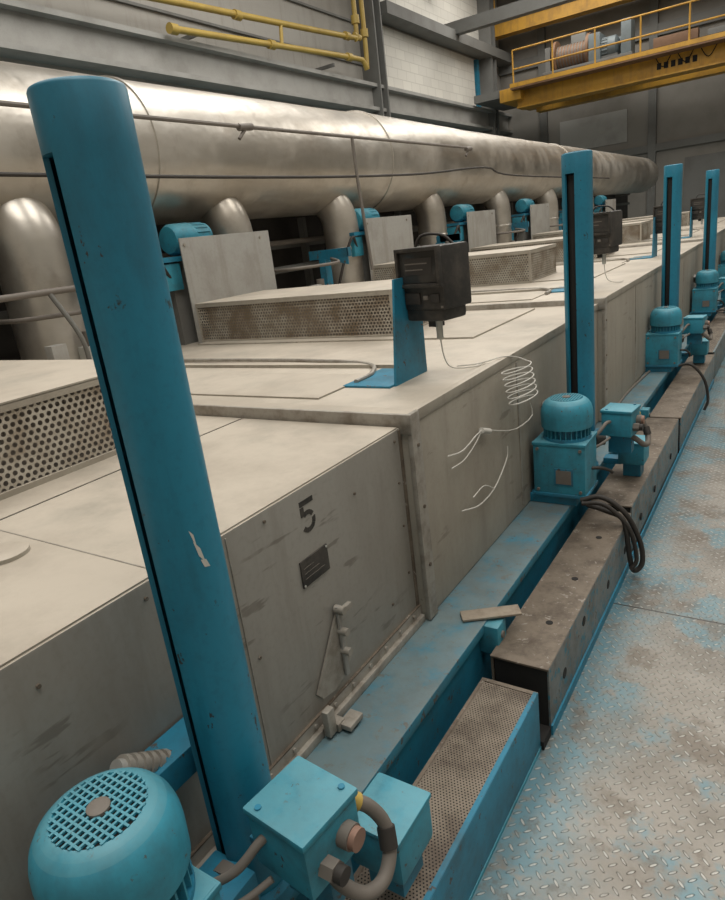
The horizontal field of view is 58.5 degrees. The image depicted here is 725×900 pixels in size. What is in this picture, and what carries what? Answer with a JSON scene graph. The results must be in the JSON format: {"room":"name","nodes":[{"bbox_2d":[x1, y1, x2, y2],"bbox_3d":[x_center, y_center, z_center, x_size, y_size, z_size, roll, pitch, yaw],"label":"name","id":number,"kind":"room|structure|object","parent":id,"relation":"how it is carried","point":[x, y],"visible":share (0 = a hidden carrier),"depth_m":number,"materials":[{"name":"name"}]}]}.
{"room":"industrial hall","nodes":[
{"label":"industrial hall","id":0,"kind":"room"},
{"bbox_2d":[0,0,502,135],"bbox_3d":[-2.400,-6.523,11.172,0.320,9.000,26.500,5,22,33],"label":"wall","id":1,"kind":"structure","parent":0,"point":[415,64],"depth_m":13.06,"materials":[{"name":"white brick"}]},
{"bbox_2d":[0,0,512,135],"bbox_3d":[-2.157,-6.503,11.015,0.500,9.000,26.100,5,22,33],"label":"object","id":2,"kind":"structure","parent":1,"relation":"attached to","point":[30,32],"depth_m":11.55,"materials":[{"name":"grey metal"}]},
{"bbox_2d":[474,0,724,112],"bbox_3d":[8.716,-10.296,15.921,12.022,1.690,2.760,5,22,33],"label":"crane","id":3,"kind":"object","parent":2,"relation":"on","point":[591,68],"visible":1,"depth_m":16.76,"materials":[{"name":"yellow paint"}]},
{"bbox_2d":[147,0,369,70],"bbox_3d":[-2.800,-8.422,9.688,0.575,4.205,9.588,5,22,33],"label":"gas pipe","id":4,"kind":"object","parent":1,"relation":"attached to","point":[171,28],"visible":1,"depth_m":11.39,"materials":[{"name":"metal"}]},
{"bbox_2d":[493,0,634,40],"bbox_3d":[8.919,-12.657,16.315,12.400,1.175,0.600,5,22,33],"label":"girder","id":5,"kind":"object","parent":1,"relation":"attached to","point":[577,8],"visible":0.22,"depth_m":18.58,"materials":[{"name":"yellow metal"}]},
{"bbox_2d":[444,0,575,35],"bbox_3d":[7.103,-11.085,13.631,12.500,1.200,0.850,5,22,33],"label":"roof beams","id":6,"kind":"structure","parent":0,"point":[520,8],"depth_m":16.36,"materials":[{"name":"grey metal"}]},
{"bbox_2d":[472,357,724,899],"bbox_3d":[3.416,-1.738,9.172,12.900,0.200,26.500,5,22,33],"label":"floor","id":7,"kind":"structure","parent":0,"point":[625,800],"depth_m":1.90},
{"bbox_2d":[0,61,658,359],"bbox_3d":[1.435,-2.784,8.558,1.006,2.630,23.300,5,22,33],"label":"duct","id":8,"kind":"object","parent":7,"relation":"on","point":[33,256],"visible":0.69,"depth_m":4.61,"materials":[{"name":"metal"}]},
{"bbox_2d":[0,100,609,269],"bbox_3d":[0.597,-2.309,5.999,0.093,1.017,14.500,5,22,33],"label":"conduit pipes","id":9,"kind":"object","parent":8,"relation":"attached to","point":[243,127],"visible":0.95,"depth_m":4.35,"materials":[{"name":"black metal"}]},
{"bbox_2d":[0,217,724,899],"bbox_3d":[1.796,-1.497,7.051,3.130,1.043,19.100,5,22,33],"label":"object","id":10,"kind":"object","parent":7,"relation":"on","point":[87,680],"visible":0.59,"depth_m":1.74,"materials":[{"name":"grey metal"}]},
{"bbox_2d":[0,359,116,500],"bbox_3d":[-1.406,-0.332,2.266,1.438,0.640,0.830,5,22,33],"label":"box","id":11,"kind":"object","parent":10,"relation":"on","point":[54,422],"visible":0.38,"depth_m":1.85,"materials":[{"name":"beige metal"}]},
{"bbox_2d":[0,222,212,359],"bbox_3d":[-1.289,-0.904,3.713,0.460,0.738,1.535,5,22,33],"label":"motor","id":12,"kind":"object","parent":10,"relation":"on","point":[169,235],"visible":0.44,"depth_m":4.02,"materials":[{"name":"paint"}]},
{"bbox_2d":[178,230,428,343],"bbox_3d":[-0.255,-1.060,3.943,1.438,0.640,0.830,5,22,33],"label":"box","id":13,"kind":"object","parent":10,"relation":"on","point":[234,294],"visible":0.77,"depth_m":3.94,"materials":[{"name":"beige metal"}]},
{"bbox_2d":[299,495,315,531],"bbox_3d":[-0.132,0.157,1.565,0.001,0.085,0.052,5,22,33],"label":"painted section number","id":14,"kind":"object","parent":10,"relation":"attached to","point":[308,499],"visible":1,"depth_m":1.56,"materials":[{"name":"black paint"}]},
{"bbox_2d":[0,195,629,359],"bbox_3d":[1.660,-2.921,8.540,1.081,0.874,22.000,5,22,33],"label":"dark wall recess","id":15,"kind":"object","parent":10,"relation":"on","point":[291,239],"visible":0.18,"depth_m":5.91,"materials":[{"name":"grey metal"}]},
{"bbox_2d":[274,208,379,285],"bbox_3d":[-0.159,-1.614,5.361,0.460,0.738,1.535,5,22,33],"label":"motor","id":16,"kind":"object","parent":10,"relation":"on","point":[358,244],"visible":0.55,"depth_m":5.34,"materials":[{"name":"paint"}]},
{"bbox_2d":[343,232,482,388],"bbox_3d":[0.179,-0.512,2.329,0.415,0.498,0.400,5,22,33],"label":"wall control","id":17,"kind":"object","parent":10,"relation":"on","point":[432,284],"visible":1,"depth_m":2.23,"materials":[{"name":"blue paint"}]},
{"bbox_2d":[436,204,473,251],"bbox_3d":[0.988,-2.287,7.038,0.460,0.738,1.535,5,22,33],"label":"motor","id":18,"kind":"object","parent":10,"relation":"on","point":[458,232],"visible":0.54,"depth_m":7.32,"materials":[{"name":"paint"}]},
{"bbox_2d":[366,215,556,286],"bbox_3d":[0.875,-1.769,5.590,1.438,0.640,0.830,5,22,33],"label":"box","id":19,"kind":"object","parent":10,"relation":"on","point":[518,265],"visible":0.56,"depth_m":5.30,"materials":[{"name":"beige metal"}]},
{"bbox_2d":[447,356,537,511],"bbox_3d":[0.473,-0.088,2.456,0.210,0.477,0.819,9,24,41],"label":"cable","id":20,"kind":"object","parent":10,"relation":"attached to","point":[481,430],"visible":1,"depth_m":2.44,"materials":[{"name":"plastic"}]},
{"bbox_2d":[496,198,533,241],"bbox_3d":[2.129,-2.998,8.702,0.460,0.738,1.535,5,22,33],"label":"motor","id":21,"kind":"object","parent":10,"relation":"on","point":[521,223],"visible":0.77,"depth_m":8.98,"materials":[{"name":"paint"}]},
{"bbox_2d":[466,210,613,262],"bbox_3d":[2.022,-2.442,7.268,1.438,0.640,0.830,5,22,33],"label":"box","id":22,"kind":"object","parent":10,"relation":"on","point":[481,225],"visible":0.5,"depth_m":7.40,"materials":[{"name":"beige metal"}]},
{"bbox_2d":[550,203,562,229],"bbox_3d":[3.308,-3.691,10.426,0.460,0.738,1.535,5,22,33],"label":"motor","id":23,"kind":"object","parent":10,"relation":"on","point":[560,219],"visible":0.1,"depth_m":10.34,"materials":[{"name":"paint"}]},
{"bbox_2d":[550,205,623,292],"bbox_3d":[1.448,-1.306,4.180,0.415,0.498,0.400,5,22,33],"label":"wall control","id":24,"kind":"object","parent":10,"relation":"on","point":[607,226],"visible":0.7,"depth_m":4.04,"materials":[{"name":"blue paint"}]},
{"bbox_2d":[530,203,650,243],"bbox_3d":[3.163,-3.153,8.932,1.438,0.640,0.830,5,22,33],"label":"box","id":25,"kind":"object","parent":10,"relation":"on","point":[632,232],"visible":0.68,"depth_m":8.93,"materials":[{"name":"beige metal"}]},
{"bbox_2d":[594,195,606,212],"bbox_3d":[4.430,-4.370,12.066,0.460,0.738,1.535,5,22,33],"label":"motor","id":26,"kind":"object","parent":10,"relation":"on","point":[600,199],"visible":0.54,"depth_m":12.37,"materials":[{"name":"paint"}]},
{"bbox_2d":[622,218,652,234],"bbox_3d":[4.342,-3.846,10.656,1.438,0.640,0.830,5,22,33],"label":"box","id":27,"kind":"object","parent":10,"relation":"on","point":[651,219],"visible":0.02,"depth_m":10.23,"materials":[{"name":"beige metal"}]},
{"bbox_2d":[605,199,689,226],"bbox_3d":[5.464,-4.525,12.296,1.438,0.640,0.830,5,22,33],"label":"box","id":28,"kind":"object","parent":10,"relation":"on","point":[685,219],"visible":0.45,"depth_m":12.12,"materials":[{"name":"beige metal"}]},
{"bbox_2d":[630,202,681,259],"bbox_3d":[2.787,-2.096,6.138,0.415,0.498,0.400,5,22,33],"label":"wall control","id":29,"kind":"object","parent":10,"relation":"on","point":[657,210],"visible":0.39,"depth_m":6.07,"materials":[{"name":"blue paint"}]},
{"bbox_2d":[645,306,690,371],"bbox_3d":[2.268,-0.843,4.814,0.307,0.462,0.342,5,22,33],"label":"motor","id":30,"kind":"object","parent":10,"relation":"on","point":[663,348],"visible":0.95,"depth_m":4.70,"materials":[{"name":"blue paint"}]},
{"bbox_2d":[675,362,708,409],"bbox_3d":[2.395,-0.461,4.704,0.234,0.357,0.027,2,20,26],"label":"cable loop","id":31,"kind":"object","parent":30,"relation":"attached to","point":[687,363],"visible":1,"depth_m":4.66,"materials":[{"name":"rubber"}]},
{"bbox_2d":[681,194,704,238],"bbox_3d":[4.121,-2.923,8.084,0.415,0.498,0.400,5,22,33],"label":"wall control","id":32,"kind":"object","parent":10,"relation":"on","point":[697,205],"visible":0.65,"depth_m":7.99,"materials":[{"name":"blue paint"}]},
{"bbox_2d":[144,288,722,899],"bbox_3d":[3.162,-1.203,6.238,0.260,0.660,19.100,5,22,33],"label":"beam","id":33,"kind":"structure","parent":7,"relation":"on","point":[411,705],"depth_m":1.94,"materials":[{"name":"metal"}]},
{"bbox_2d":[28,748,273,899],"bbox_3d":[-0.316,0.714,1.039,0.307,0.476,0.327,5,22,33],"label":"motor","id":34,"kind":"object","parent":33,"relation":"on","point":[121,832],"visible":0.98,"depth_m":0.91,"materials":[{"name":"blue paint"}]},
{"bbox_2d":[26,75,293,899],"bbox_3d":[-0.274,0.197,1.064,0.192,1.426,0.180,5,22,33],"label":"column","id":35,"kind":"structure","parent":33,"relation":"on","point":[85,129],"depth_m":0.94,"materials":[{"name":"blue metal"}]},
{"bbox_2d":[243,756,432,899],"bbox_3d":[-0.024,0.720,1.200,0.238,0.398,0.353,5,22,33],"label":"junction box","id":36,"kind":"object","parent":33,"relation":"attached to","point":[312,821],"visible":1,"depth_m":1.07,"materials":[{"name":"blue paint"}]},
{"bbox_2d":[460,604,521,621],"bbox_3d":[0.413,0.525,2.084,0.190,0.008,0.055,-7,18,1],"label":"metal strip","id":37,"kind":"object","parent":33,"relation":"on","point":[509,610],"visible":1,"depth_m":2.08,"materials":[{"name":"beige metal"}]},
{"bbox_2d":[530,393,613,505],"bbox_3d":[0.926,-0.031,2.854,0.307,0.462,0.342,5,22,33],"label":"motor","id":38,"kind":"object","parent":33,"relation":"on","point":[564,453],"visible":1,"depth_m":2.73,"materials":[{"name":"blue paint"}]},
{"bbox_2d":[580,494,644,572],"bbox_3d":[1.055,0.357,2.728,0.257,0.356,0.065,0,19,22],"label":"cable loop","id":39,"kind":"object","parent":38,"relation":"attached to","point":[629,532],"visible":1,"depth_m":2.69,"materials":[{"name":"rubber"}]},
{"bbox_2d":[561,150,605,471],"bbox_3d":[0.982,-0.563,2.899,0.192,1.426,0.180,5,22,33],"label":"column","id":40,"kind":"structure","parent":33,"relation":"on","point":[576,166],"depth_m":2.79,"materials":[{"name":"blue metal"}]},
{"bbox_2d":[661,163,683,342],"bbox_3d":[2.324,-1.375,4.859,0.192,1.426,0.180,5,22,33],"label":"column","id":41,"kind":"structure","parent":33,"relation":"on","point":[673,174],"depth_m":4.74,"materials":[{"name":"blue metal"}]},
{"bbox_2d":[689,269,723,315],"bbox_3d":[3.620,-1.661,6.790,0.307,0.462,0.342,5,22,33],"label":"motor","id":42,"kind":"object","parent":33,"relation":"on","point":[705,300],"visible":1,"depth_m":6.67,"materials":[{"name":"blue paint"}]},
{"bbox_2d":[702,169,719,294],"bbox_3d":[3.676,-2.193,6.834,0.192,1.426,0.180,5,22,33],"label":"column","id":43,"kind":"structure","parent":33,"relation":"on","point":[712,176],"depth_m":6.72,"materials":[{"name":"blue metal"}]},
{"bbox_2d":[717,250,724,285],"bbox_3d":[4.957,-2.470,8.742,0.307,0.462,0.342,5,22,33],"label":"motor","id":44,"kind":"object","parent":33,"relation":"on","point":[721,267],"visible":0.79,"depth_m":8.66,"materials":[{"name":"blue paint"}]},
{"bbox_2d":[345,308,724,899],"bbox_3d":[2.429,-0.430,4.820,0.188,0.253,15.602,5,22,33],"label":"trough","id":45,"kind":"object","parent":7,"relation":"on","point":[475,778],"visible":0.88,"depth_m":1.98,"materials":[{"name":"metal"}]},
{"bbox_2d":[594,403,650,476],"bbox_3d":[1.232,-0.041,3.035,0.238,0.398,0.353,5,22,33],"label":"junction box","id":46,"kind":"object","parent":45,"relation":"on","point":[626,419],"visible":1,"depth_m":2.92,"materials":[{"name":"blue paint"}]},
{"bbox_2d":[681,314,712,362],"bbox_3d":[2.574,-0.852,4.994,0.238,0.398,0.353,5,22,33],"label":"junction box","id":47,"kind":"object","parent":45,"relation":"on","point":[699,346],"visible":0.96,"depth_m":4.88,"materials":[{"name":"blue paint"}]},
{"bbox_2d":[717,277,724,312],"bbox_3d":[3.927,-1.671,6.970,0.238,0.398,0.353,5,22,33],"label":"junction box","id":48,"kind":"object","parent":45,"relation":"on","point":[722,279],"visible":0.68,"depth_m":6.87,"materials":[{"name":"blue paint"}]},
{"bbox_2d":[496,0,724,219],"bbox_3d":[9.854,-10.309,17.967,12.500,9.000,0.340,5,22,33],"label":"wall","id":49,"kind":"structure","parent":0,"point":[684,123],"depth_m":19.07,"materials":[{"name":"grey concrete"}]}
]}

